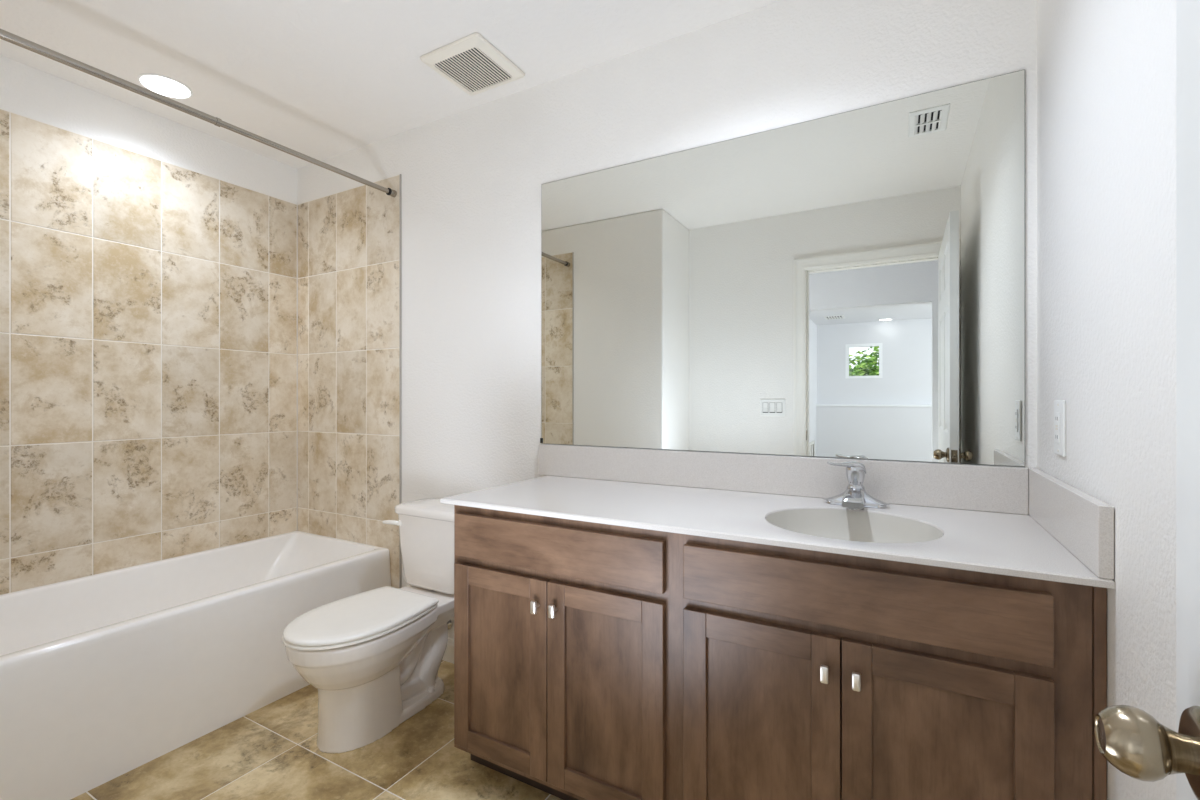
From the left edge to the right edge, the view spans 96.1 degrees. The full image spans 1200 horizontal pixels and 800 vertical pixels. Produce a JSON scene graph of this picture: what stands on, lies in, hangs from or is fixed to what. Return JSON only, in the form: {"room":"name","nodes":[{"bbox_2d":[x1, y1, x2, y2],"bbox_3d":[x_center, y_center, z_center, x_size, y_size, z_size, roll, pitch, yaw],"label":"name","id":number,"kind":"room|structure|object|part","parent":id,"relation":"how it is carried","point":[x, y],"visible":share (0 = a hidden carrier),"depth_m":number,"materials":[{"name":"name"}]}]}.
{"room":"bathroom","nodes":[
{"label":"bathroom","id":0,"kind":"room"},
{"bbox_2d":[0,109,296,594],"bbox_3d":[-2.021,0.046,2.266,0.006,2.216,1.530,0,0,29],"label":"tiled wall","id":1,"kind":"structure","parent":0,"point":[148,305],"depth_m":2.30,"materials":[{"name":"tile"}]},
{"bbox_2d":[0,55,297,204],"bbox_3d":[-2.238,-0.062,2.032,0.144,2.554,2.161,0,0,29],"label":"wall","id":2,"kind":"structure","parent":0,"point":[26,91],"depth_m":2.31,"materials":[{"name":"paint"}]},
{"bbox_2d":[71,660,562,799],"bbox_3d":[-0.732,1.185,1.219,3.278,0.060,2.300,0,0,29],"label":"floor","id":3,"kind":"structure","parent":0,"point":[271,752],"depth_m":1.69,"materials":[{"name":"tile"}]},
{"bbox_2d":[0,531,390,799],"bbox_3d":[-1.682,0.932,2.076,0.770,0.444,1.528,0,0,29],"label":"bathtub","id":4,"kind":"object","parent":3,"relation":"on","point":[103,676],"visible":0.84,"depth_m":1.88,"materials":[{"name":"ceramic"}]},
{"bbox_2d":[282,498,453,753],"bbox_3d":[-0.802,0.794,2.008,0.439,0.720,0.737,0,0,29],"label":"toilet","id":5,"kind":"object","parent":3,"relation":"on","point":[373,658],"visible":0.96,"depth_m":1.88,"materials":[{"name":"porcelain"},{"name":"plastic"}]},
{"bbox_3d":[-0.849,0.768,1.887,0.362,0.013,0.481,0,0,29],"label":"seat","id":6,"kind":"part","parent":5,"relation":"part of","materials":[{"name":"plastic"}]},
{"bbox_3d":[-0.848,0.750,1.889,0.360,0.017,0.480,0,0,29],"label":"lid","id":7,"kind":"part","parent":5,"relation":"part of","materials":[{"name":"plastic"}]},
{"bbox_3d":[-0.791,0.965,1.991,0.353,0.379,0.698,0,0,29],"label":"bowl","id":8,"kind":"part","parent":5,"relation":"part of","materials":[{"name":"white ceramic"}]},
{"bbox_3d":[-0.864,0.508,2.244,0.101,0.028,0.032,0,0,29],"label":"flush lever","id":9,"kind":"part","parent":5,"relation":"part of","materials":[{"name":"plastic"}]},
{"bbox_3d":[-0.655,0.453,2.235,0.404,0.036,0.197,0,0,29],"label":"tank lid","id":10,"kind":"part","parent":5,"relation":"part of","materials":[{"name":"white ceramic"}]},
{"bbox_3d":[-0.652,0.619,2.239,0.382,0.293,0.187,0,0,29],"label":"tank","id":11,"kind":"part","parent":5,"relation":"part of","materials":[{"name":"white ceramic"}]},
{"bbox_2d":[454,505,1106,799],"bbox_3d":[0.322,0.732,1.502,1.511,0.844,0.586,0,0,29],"label":"vanity cabinet","id":12,"kind":"object","parent":3,"relation":"on","point":[593,661],"visible":0.95,"depth_m":1.19,"materials":[{"name":"brown wood"}]},
{"bbox_3d":[-0.287,1.006,1.547,0.225,0.056,0.018,0,0,29],"label":"door rail","id":13,"kind":"part","parent":12,"relation":"part of","materials":[{"name":"brown wood"}]},
{"bbox_3d":[-0.286,0.762,1.550,0.234,0.440,0.005,0,0,29],"label":"door panel","id":14,"kind":"part","parent":12,"relation":"part of","materials":[{"name":"brown wood"}]},
{"bbox_3d":[-0.287,0.518,1.547,0.225,0.056,0.018,0,0,29],"label":"door rail","id":15,"kind":"part","parent":12,"relation":"part of","materials":[{"name":"brown wood"}]},
{"bbox_3d":[-0.287,0.762,1.547,0.336,0.543,0.018,0,0,29],"label":"door","id":16,"kind":"part","parent":12,"relation":"part of","materials":[{"name":"brown wood"}]},
{"bbox_3d":[-0.175,0.558,1.459,0.016,0.035,0.026,0,0,29],"label":"knob","id":17,"kind":"part","parent":12,"relation":"part of","materials":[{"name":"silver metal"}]},
{"bbox_3d":[-0.124,0.558,1.431,0.016,0.035,0.026,0,0,29],"label":"knob","id":18,"kind":"part","parent":12,"relation":"part of","materials":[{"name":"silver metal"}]},
{"bbox_3d":[-0.139,0.403,1.464,0.673,0.126,0.018,0,0,29],"label":"drawer","id":19,"kind":"part","parent":12,"relation":"part of","materials":[{"name":"brown wood"}]},
{"bbox_3d":[0.008,1.006,1.382,0.225,0.056,0.018,0,0,29],"label":"door rail","id":20,"kind":"part","parent":12,"relation":"part of","materials":[{"name":"brown wood"}]},
{"bbox_3d":[0.010,0.762,1.385,0.233,0.440,0.005,0,0,29],"label":"door panel","id":21,"kind":"part","parent":12,"relation":"part of","materials":[{"name":"brown wood"}]},
{"bbox_3d":[0.008,0.518,1.382,0.225,0.056,0.018,0,0,29],"label":"door rail","id":22,"kind":"part","parent":12,"relation":"part of","materials":[{"name":"brown wood"}]},
{"bbox_3d":[0.008,0.762,1.382,0.336,0.543,0.018,0,0,29],"label":"door","id":23,"kind":"part","parent":12,"relation":"part of","materials":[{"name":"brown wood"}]},
{"bbox_3d":[0.347,0.518,1.193,0.227,0.056,0.018,0,0,29],"label":"door rail","id":24,"kind":"part","parent":12,"relation":"part of","materials":[{"name":"brown wood"}]},
{"bbox_3d":[0.349,0.762,1.196,0.236,0.440,0.005,0,0,29],"label":"door panel","id":25,"kind":"part","parent":12,"relation":"part of","materials":[{"name":"brown wood"}]},
{"bbox_3d":[0.347,0.762,1.193,0.338,0.543,0.018,0,0,29],"label":"door","id":26,"kind":"part","parent":12,"relation":"part of","materials":[{"name":"brown wood"}]},
{"bbox_2d":[440,444,1114,588],"bbox_3d":[0.305,0.310,1.514,1.552,0.271,0.584,0,0,29],"label":"countertop","id":27,"kind":"structure","parent":12,"relation":"on","point":[1023,522],"depth_m":1.44,"materials":[{"name":"stone"}]},
{"bbox_2d":[766,509,942,542],"bbox_3d":[0.600,0.373,1.301,0.396,0.144,0.375,0,0,29],"label":"basin","id":28,"kind":"object","parent":27,"relation":"in","point":[844,525],"depth_m":1.43,"materials":[{"name":"ceramic"}]},
{"bbox_2d":[823,461,889,509],"bbox_3d":[0.696,0.233,1.475,0.170,0.122,0.132,0,0,29],"label":"faucet","id":29,"kind":"object","parent":27,"relation":"on","point":[855,496],"visible":1,"depth_m":1.48,"materials":[{"name":"silver metal"}]},
{"bbox_3d":[0.689,0.189,1.508,0.099,0.033,0.043,0,0,9],"label":"lever","id":30,"kind":"part","parent":29,"relation":"part of","materials":[{"name":"silver metal"}]},
{"bbox_3d":[0.692,0.264,1.468,0.054,0.040,0.116,0,0,29],"label":"spout","id":31,"kind":"part","parent":29,"relation":"part of","materials":[{"name":"silver metal"}]},
{"bbox_3d":[0.460,0.558,1.104,0.016,0.035,0.026,0,0,29],"label":"knob","id":32,"kind":"part","parent":12,"relation":"part of","materials":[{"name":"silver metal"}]},
{"bbox_3d":[0.512,0.558,1.075,0.016,0.035,0.026,0,0,29],"label":"knob","id":33,"kind":"part","parent":12,"relation":"part of","materials":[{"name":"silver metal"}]},
{"bbox_3d":[0.496,0.403,1.109,0.680,0.126,0.018,0,0,29],"label":"drawer","id":34,"kind":"part","parent":12,"relation":"part of","materials":[{"name":"brown wood"}]},
{"bbox_3d":[0.647,0.762,1.029,0.236,0.440,0.005,0,0,29],"label":"door panel","id":35,"kind":"part","parent":12,"relation":"part of","materials":[{"name":"brown wood"}]},
{"bbox_3d":[0.645,0.518,1.026,0.227,0.056,0.018,0,0,29],"label":"door rail","id":36,"kind":"part","parent":12,"relation":"part of","materials":[{"name":"brown wood"}]},
{"bbox_3d":[0.645,0.762,1.026,0.338,0.543,0.018,0,0,29],"label":"door","id":37,"kind":"part","parent":12,"relation":"part of","materials":[{"name":"brown wood"}]},
{"bbox_2d":[0,0,780,168],"bbox_3d":[-0.782,-1.300,1.276,3.422,0.080,2.261,0,0,29],"label":"ceiling","id":38,"kind":"structure","parent":0,"point":[320,80],"depth_m":1.92,"materials":[{"name":"paint"}]},
{"bbox_2d":[137,73,192,98],"bbox_3d":[-1.742,-1.257,2.165,0.176,0.004,0.176,0,0,29],"label":"recessed light","id":39,"kind":"object","parent":38,"relation":"in","point":[163,85],"visible":0.99,"depth_m":2.15,"materials":[{"name":"white plastic"}]},
{"bbox_2d":[420,33,524,95],"bbox_3d":[-0.475,-1.248,2.031,0.282,0.022,0.278,0,0,29],"label":"exhaust fan","id":40,"kind":"object","parent":38,"relation":"attached to","point":[471,63],"visible":1,"depth_m":2.00,"materials":[{"name":"beige plastic"}]},
{"bbox_2d":[298,0,1036,638],"bbox_3d":[-0.253,-0.062,2.224,3.422,2.554,0.110,0,0,29],"label":"wall","id":41,"kind":"structure","parent":0,"point":[472,179],"depth_m":2.14,"materials":[{"name":"paint"}]},
{"bbox_2d":[297,175,398,588],"bbox_3d":[-1.293,0.046,2.739,0.804,2.216,0.006,0,0,29],"label":"tiled wall","id":42,"kind":"structure","parent":41,"relation":"attached to","point":[348,240],"depth_m":2.72,"materials":[{"name":"tile"}]},
{"bbox_2d":[0,29,396,196],"bbox_3d":[-1.347,-0.977,1.889,0.034,0.034,1.529,0,0,29],"label":"shower rod","id":43,"kind":"object","parent":42,"relation":"attached to","point":[7,36],"visible":1,"depth_m":1.75,"materials":[{"name":"silver metal"}]},
{"bbox_2d":[399,174,401,587],"bbox_3d":[-0.940,0.046,2.540,0.006,2.218,0.008,0,0,29],"label":"trim","id":44,"kind":"structure","parent":41,"relation":"attached to","point":[400,175],"depth_m":2.54,"materials":[{"name":"tile"}]},
{"bbox_2d":[442,637,453,663],"bbox_3d":[-0.564,1.105,2.327,0.857,0.100,0.014,0,0,29],"label":"baseboard","id":45,"kind":"structure","parent":41,"relation":"attached to","point":[448,656],"depth_m":2.37,"materials":[{"name":"paint"}]},
{"bbox_2d":[447,619,451,629],"bbox_3d":[-0.687,0.986,2.383,0.060,0.040,0.024,0,0,29],"label":"shutoff valve","id":46,"kind":"object","parent":41,"relation":"attached to","point":[449,623],"visible":0.01,"depth_m":2.37,"materials":[{"name":"silver metal"}]},
{"bbox_2d":[540,70,1024,466],"bbox_3d":[0.433,-0.342,1.772,1.532,1.030,0.010,0,0,29],"label":"mirror","id":47,"kind":"object","parent":41,"relation":"attached to","point":[850,284],"visible":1,"depth_m":1.65,"materials":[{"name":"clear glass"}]},
{"bbox_2d":[1037,0,1175,799],"bbox_3d":[0.671,-0.062,0.473,0.100,2.554,2.046,0,0,29],"label":"wall","id":48,"kind":"structure","parent":0,"point":[1106,69],"depth_m":0.87,"materials":[{"name":"paint"}]},
{"bbox_2d":[1054,400,1065,456],"bbox_3d":[1.002,0.060,1.178,0.009,0.120,0.078,0,0,29],"label":"wall outlet","id":49,"kind":"object","parent":48,"relation":"attached to","point":[1059,405],"visible":1,"depth_m":1.16,"materials":[{"name":"white plastic"}]},
{"bbox_2d":[1055,412,1059,442],"bbox_3d":[1.000,0.060,1.179,0.002,0.067,0.034,0,0,29],"label":"receptacle","id":50,"kind":"object","parent":49,"relation":"attached to","point":[1057,414],"depth_m":1.17,"materials":[{"name":"beige plastic"}]},
{"bbox_2d":[1094,0,1199,799],"bbox_3d":[0.263,0.143,0.046,0.151,1.998,0.886,0,0,29],"label":"door","id":51,"kind":"structure","parent":48,"relation":"in","point":[1129,738],"depth_m":0.41,"materials":[{"name":"paint"}]},
{"bbox_3d":[0.403,0.255,0.399,0.050,0.049,0.049,0,0,29],"label":"knob","id":52,"kind":"part","parent":51,"relation":"part of","materials":[{"name":"silver metal"}]}
]}

